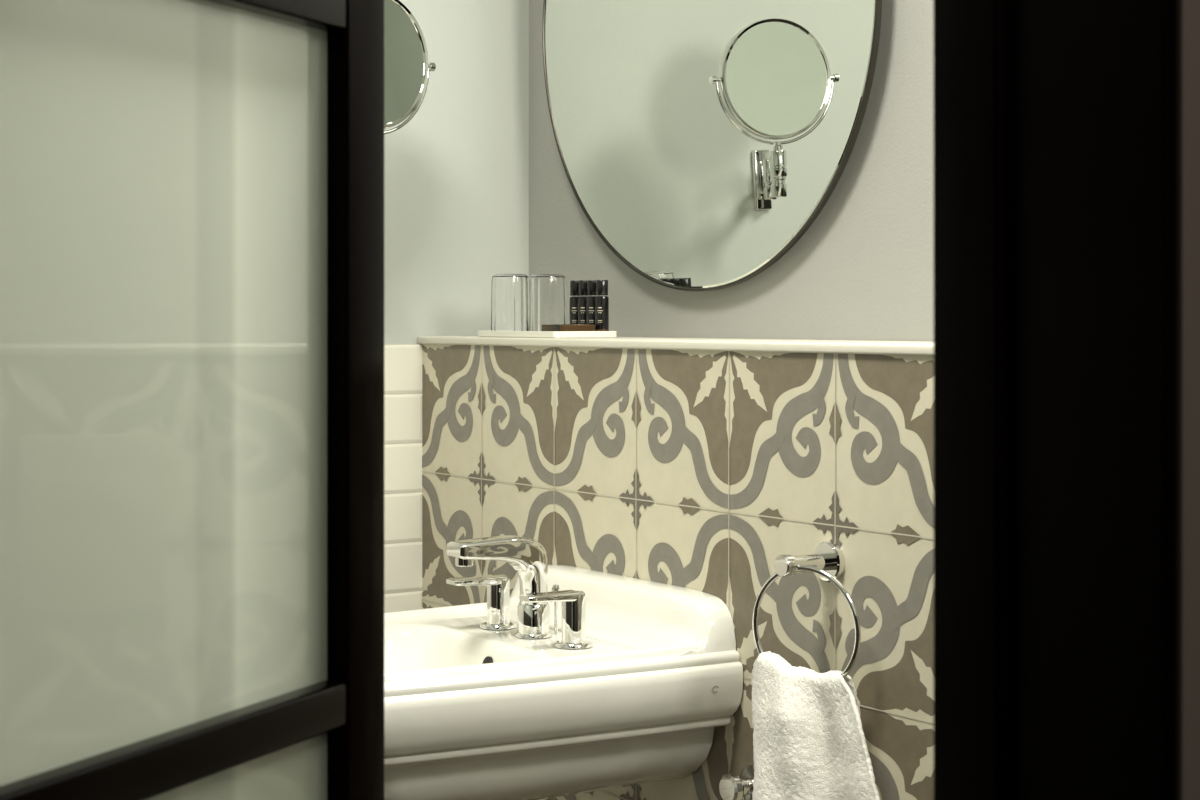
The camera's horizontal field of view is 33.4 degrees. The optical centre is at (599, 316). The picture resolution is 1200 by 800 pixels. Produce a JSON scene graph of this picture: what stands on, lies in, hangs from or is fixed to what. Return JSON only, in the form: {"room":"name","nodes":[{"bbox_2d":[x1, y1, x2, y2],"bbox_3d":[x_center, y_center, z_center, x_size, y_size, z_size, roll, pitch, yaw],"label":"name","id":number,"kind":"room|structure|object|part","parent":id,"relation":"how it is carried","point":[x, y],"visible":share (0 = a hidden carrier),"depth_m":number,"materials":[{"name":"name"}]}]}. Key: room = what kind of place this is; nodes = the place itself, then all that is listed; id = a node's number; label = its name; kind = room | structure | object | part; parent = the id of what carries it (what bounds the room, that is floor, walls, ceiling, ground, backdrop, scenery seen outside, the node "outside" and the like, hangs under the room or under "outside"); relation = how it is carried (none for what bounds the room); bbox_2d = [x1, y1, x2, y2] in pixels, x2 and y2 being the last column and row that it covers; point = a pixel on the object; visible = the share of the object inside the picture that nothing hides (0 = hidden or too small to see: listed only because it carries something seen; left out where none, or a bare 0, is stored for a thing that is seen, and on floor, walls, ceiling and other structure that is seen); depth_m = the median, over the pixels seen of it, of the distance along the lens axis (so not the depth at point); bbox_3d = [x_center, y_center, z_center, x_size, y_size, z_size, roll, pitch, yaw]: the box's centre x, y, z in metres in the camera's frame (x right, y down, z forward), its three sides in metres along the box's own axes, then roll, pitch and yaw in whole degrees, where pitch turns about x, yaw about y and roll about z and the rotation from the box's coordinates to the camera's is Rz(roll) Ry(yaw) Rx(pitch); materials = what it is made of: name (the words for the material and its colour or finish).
{"room":"bathroom","nodes":[
{"label":"bathroom","id":0,"kind":"room"},
{"bbox_2d":[384,0,528,612],"bbox_3d":[-0.968,0.015,2.730,2.220,2.450,0.128,0,0,-34],"label":"wall","id":1,"kind":"structure","parent":0,"point":[456,175],"depth_m":3.15,"materials":[{"name":"paint"}]},
{"bbox_2d":[384,0,435,134],"bbox_3d":[-0.402,-0.310,2.913,0.228,0.304,0.260,0,0,-44],"label":"magnifying mirror","id":2,"kind":"object","parent":1,"relation":"attached to","point":[407,68],"visible":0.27,"depth_m":2.86,"materials":[{"name":"silver glass"}]},
{"bbox_3d":[-0.249,-0.364,2.907,0.014,0.014,0.018,0,0,43],"label":"knob","id":3,"kind":"part","parent":2,"relation":"part of","materials":[{"name":"silver metal"}]},
{"bbox_2d":[422,344,933,799],"bbox_3d":[0.409,0.641,2.275,0.201,1.198,2.201,0,0,-34],"label":"wall","id":4,"kind":"structure","parent":0,"point":[698,470],"depth_m":2.48,"materials":[{"name":"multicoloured tile"}]},
{"bbox_2d":[384,564,742,799],"bbox_3d":[-0.187,0.469,2.501,0.536,0.252,0.504,0,0,-34],"label":"washbasin","id":5,"kind":"object","parent":4,"relation":"attached to","point":[472,712],"visible":0.56,"depth_m":2.39,"materials":[{"name":"white ceramic"}]},
{"bbox_2d":[446,535,592,648],"bbox_3d":[-0.116,0.344,2.539,0.158,0.130,0.230,0,0,-34],"label":"faucet","id":6,"kind":"object","parent":5,"relation":"on","point":[527,556],"visible":1,"depth_m":2.54,"materials":[{"name":"silver metal"}]},
{"bbox_3d":[-0.162,0.346,2.617,0.076,0.012,0.029,0,0,-34],"label":"lever","id":7,"kind":"part","parent":6,"relation":"part of","materials":[{"name":"silver metal"}]},
{"bbox_3d":[-0.127,0.324,2.535,0.136,0.090,0.038,0,0,-34],"label":"spout","id":8,"kind":"part","parent":6,"relation":"part of","materials":[{"name":"silver metal"}]},
{"bbox_3d":[-0.134,0.372,2.636,0.030,0.064,0.030,0,0,-34],"label":"handle","id":9,"kind":"part","parent":6,"relation":"part of","materials":[{"name":"silver metal"}]},
{"bbox_3d":[-0.085,0.386,2.563,0.041,0.038,0.041,0,0,-34],"label":"spout","id":10,"kind":"part","parent":6,"relation":"part of","materials":[{"name":"silver metal"}]},
{"bbox_3d":[-0.061,0.346,2.466,0.076,0.012,0.029,0,0,-34],"label":"lever","id":11,"kind":"part","parent":6,"relation":"part of","materials":[{"name":"silver metal"}]},
{"bbox_3d":[-0.057,0.352,2.582,0.012,0.013,0.012,0,0,-34],"label":"lift knob","id":12,"kind":"part","parent":6,"relation":"part of","materials":[{"name":"silver metal"}]},
{"bbox_3d":[-0.057,0.384,2.582,0.005,0.050,0.005,0,0,-34],"label":"lift rod","id":13,"kind":"part","parent":6,"relation":"part of","materials":[{"name":"silver metal"}]},
{"bbox_3d":[-0.033,0.372,2.485,0.030,0.064,0.030,0,0,-34],"label":"handle","id":14,"kind":"part","parent":6,"relation":"part of","materials":[{"name":"silver metal"}]},
{"bbox_2d":[417,336,933,355],"bbox_3d":[0.379,0.036,2.315,0.206,0.012,2.080,0,0,-34],"label":"ledge","id":15,"kind":"object","parent":4,"relation":"on","point":[921,348],"visible":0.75,"depth_m":2.55,"materials":[{"name":"stone"}]},
{"bbox_2d":[478,330,616,337],"bbox_3d":[-0.080,0.025,2.941,0.110,0.010,0.220,0,0,-34],"label":"tray","id":16,"kind":"object","parent":15,"relation":"on","point":[485,333],"visible":0.9,"depth_m":2.87,"materials":[{"name":"white ceramic"}]},
{"bbox_2d":[491,274,529,330],"bbox_3d":[-0.134,-0.021,2.980,0.058,0.088,0.058,0,0,-34],"label":"drinking glass","id":17,"kind":"object","parent":16,"relation":"on","point":[510,298],"visible":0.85,"depth_m":2.96,"materials":[{"name":"clear glass"}]},
{"bbox_2d":[529,274,566,330],"bbox_3d":[-0.079,-0.021,3.001,0.058,0.088,0.058,0,0,-34],"label":"drinking glass","id":18,"kind":"object","parent":16,"relation":"on","point":[547,292],"visible":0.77,"depth_m":2.98,"materials":[{"name":"clear glass"}]},
{"bbox_2d":[542,324,594,330],"bbox_3d":[-0.046,0.017,2.874,0.053,0.013,0.062,0,0,-34],"label":"soap box","id":19,"kind":"object","parent":16,"relation":"on","point":[553,327],"visible":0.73,"depth_m":2.85,"materials":[{"name":"brown wood"}]},
{"bbox_2d":[569,280,579,323],"bbox_3d":[-0.035,-0.015,2.940,0.020,0.077,0.020,0,0,-34],"label":"toiletry bottle","id":20,"kind":"object","parent":16,"relation":"on","point":[574,284],"visible":0.67,"depth_m":2.93,"materials":[{"name":"black plastic"}]},
{"bbox_2d":[578,280,587,323],"bbox_3d":[-0.022,-0.015,2.922,0.020,0.077,0.020,0,0,-34],"label":"toiletry bottle","id":21,"kind":"object","parent":16,"relation":"on","point":[582,283],"visible":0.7,"depth_m":2.91,"materials":[{"name":"black plastic"}]},
{"bbox_2d":[586,280,598,324],"bbox_3d":[-0.010,-0.015,2.903,0.020,0.077,0.020,0,0,-34],"label":"toiletry bottle","id":22,"kind":"object","parent":16,"relation":"on","point":[591,284],"visible":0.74,"depth_m":2.90,"materials":[{"name":"black plastic"}]},
{"bbox_2d":[595,280,608,330],"bbox_3d":[0.003,-0.015,2.884,0.020,0.077,0.020,0,0,-34],"label":"toiletry bottle","id":23,"kind":"object","parent":16,"relation":"on","point":[601,302],"visible":0.96,"depth_m":2.88,"materials":[{"name":"black plastic"}]},
{"bbox_2d":[719,764,754,799],"bbox_3d":[0.162,0.588,2.426,0.043,0.089,0.077,0,0,-34],"label":"angle valve","id":24,"kind":"object","parent":4,"relation":"attached to","point":[732,786],"visible":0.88,"depth_m":2.41,"materials":[{"name":"silver metal"}]},
{"bbox_3d":[0.158,0.568,2.407,0.016,0.036,0.036,0,0,-34],"label":"valve knob","id":25,"kind":"part","parent":24,"relation":"part of","materials":[{"name":"silver metal"}]},
{"bbox_2d":[752,541,860,678],"bbox_3d":[0.246,0.341,2.269,0.079,0.166,0.138,0,0,-34],"label":"towel ring","id":26,"kind":"object","parent":4,"relation":"attached to","point":[827,561],"visible":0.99,"depth_m":2.28,"materials":[{"name":"silver metal"}]},
{"bbox_3d":[0.233,0.282,2.284,0.068,0.025,0.025,0,0,-34],"label":"post","id":27,"kind":"part","parent":26,"relation":"part of","materials":[{"name":"silver metal"}]},
{"bbox_2d":[751,651,879,799],"bbox_3d":[0.256,0.518,2.241,0.228,0.269,0.084,0,0,39],"label":"hand towel","id":28,"kind":"object","parent":26,"relation":"hanging from","point":[809,742],"visible":1,"depth_m":2.24,"materials":[{"name":"white fabric"}]},
{"bbox_2d":[529,0,933,340],"bbox_3d":[0.548,-0.580,2.356,0.120,1.260,2.400,0,0,-34],"label":"wall","id":29,"kind":"structure","parent":0,"point":[863,269],"depth_m":2.60,"materials":[{"name":"paint"}]},
{"bbox_2d":[542,0,881,290],"bbox_3d":[0.137,-0.426,2.817,0.024,0.780,0.780,-2,1,-34],"label":"wall mirror","id":30,"kind":"object","parent":29,"relation":"attached to","point":[700,141],"visible":1,"depth_m":2.79,"materials":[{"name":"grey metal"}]},
{"bbox_2d":[1177,0,1199,799],"bbox_3d":[0.692,0.015,1.192,1.180,2.450,0.124,0,0,-34],"label":"wall","id":31,"kind":"structure","parent":0,"point":[1188,11],"depth_m":0.81,"materials":[{"name":"brown paint"}]},
{"bbox_2d":[934,0,1176,799],"bbox_3d":[0.193,0.180,0.862,0.017,2.120,0.128,0,0,-34],"label":"door frame","id":32,"kind":"structure","parent":31,"relation":"attached to","point":[1092,84],"depth_m":0.86,"materials":[{"name":"black wood"}]},
{"bbox_3d":[-0.388,0.180,0.472,0.015,2.120,0.128,0,0,-34],"label":"door frame","id":33,"kind":"structure","parent":0,"visible":0},
{"bbox_2d":[0,0,383,799],"bbox_3d":[-0.280,0.190,0.882,0.034,2.060,0.700,0,0,23],"label":"door","id":34,"kind":"structure","parent":33,"relation":"attached to","point":[192,191],"depth_m":1.03,"materials":[{"name":"black paint"}]},
{"bbox_3d":[-0.280,0.224,0.883,0.034,0.026,0.611,0,0,23],"label":"rail","id":35,"kind":"part","parent":34,"relation":"part of","materials":[{"name":"black metal"}]},
{"bbox_3d":[-0.277,0.699,0.881,0.001,0.923,0.611,0,0,23],"label":"glass pane","id":36,"kind":"part","parent":34,"relation":"part of","materials":[{"name":"grey glass"}]},
{"bbox_3d":[-0.280,-0.180,0.883,0.034,0.028,0.611,0,0,23],"label":"rail","id":37,"kind":"part","parent":34,"relation":"part of","materials":[{"name":"black paint"}]}
]}

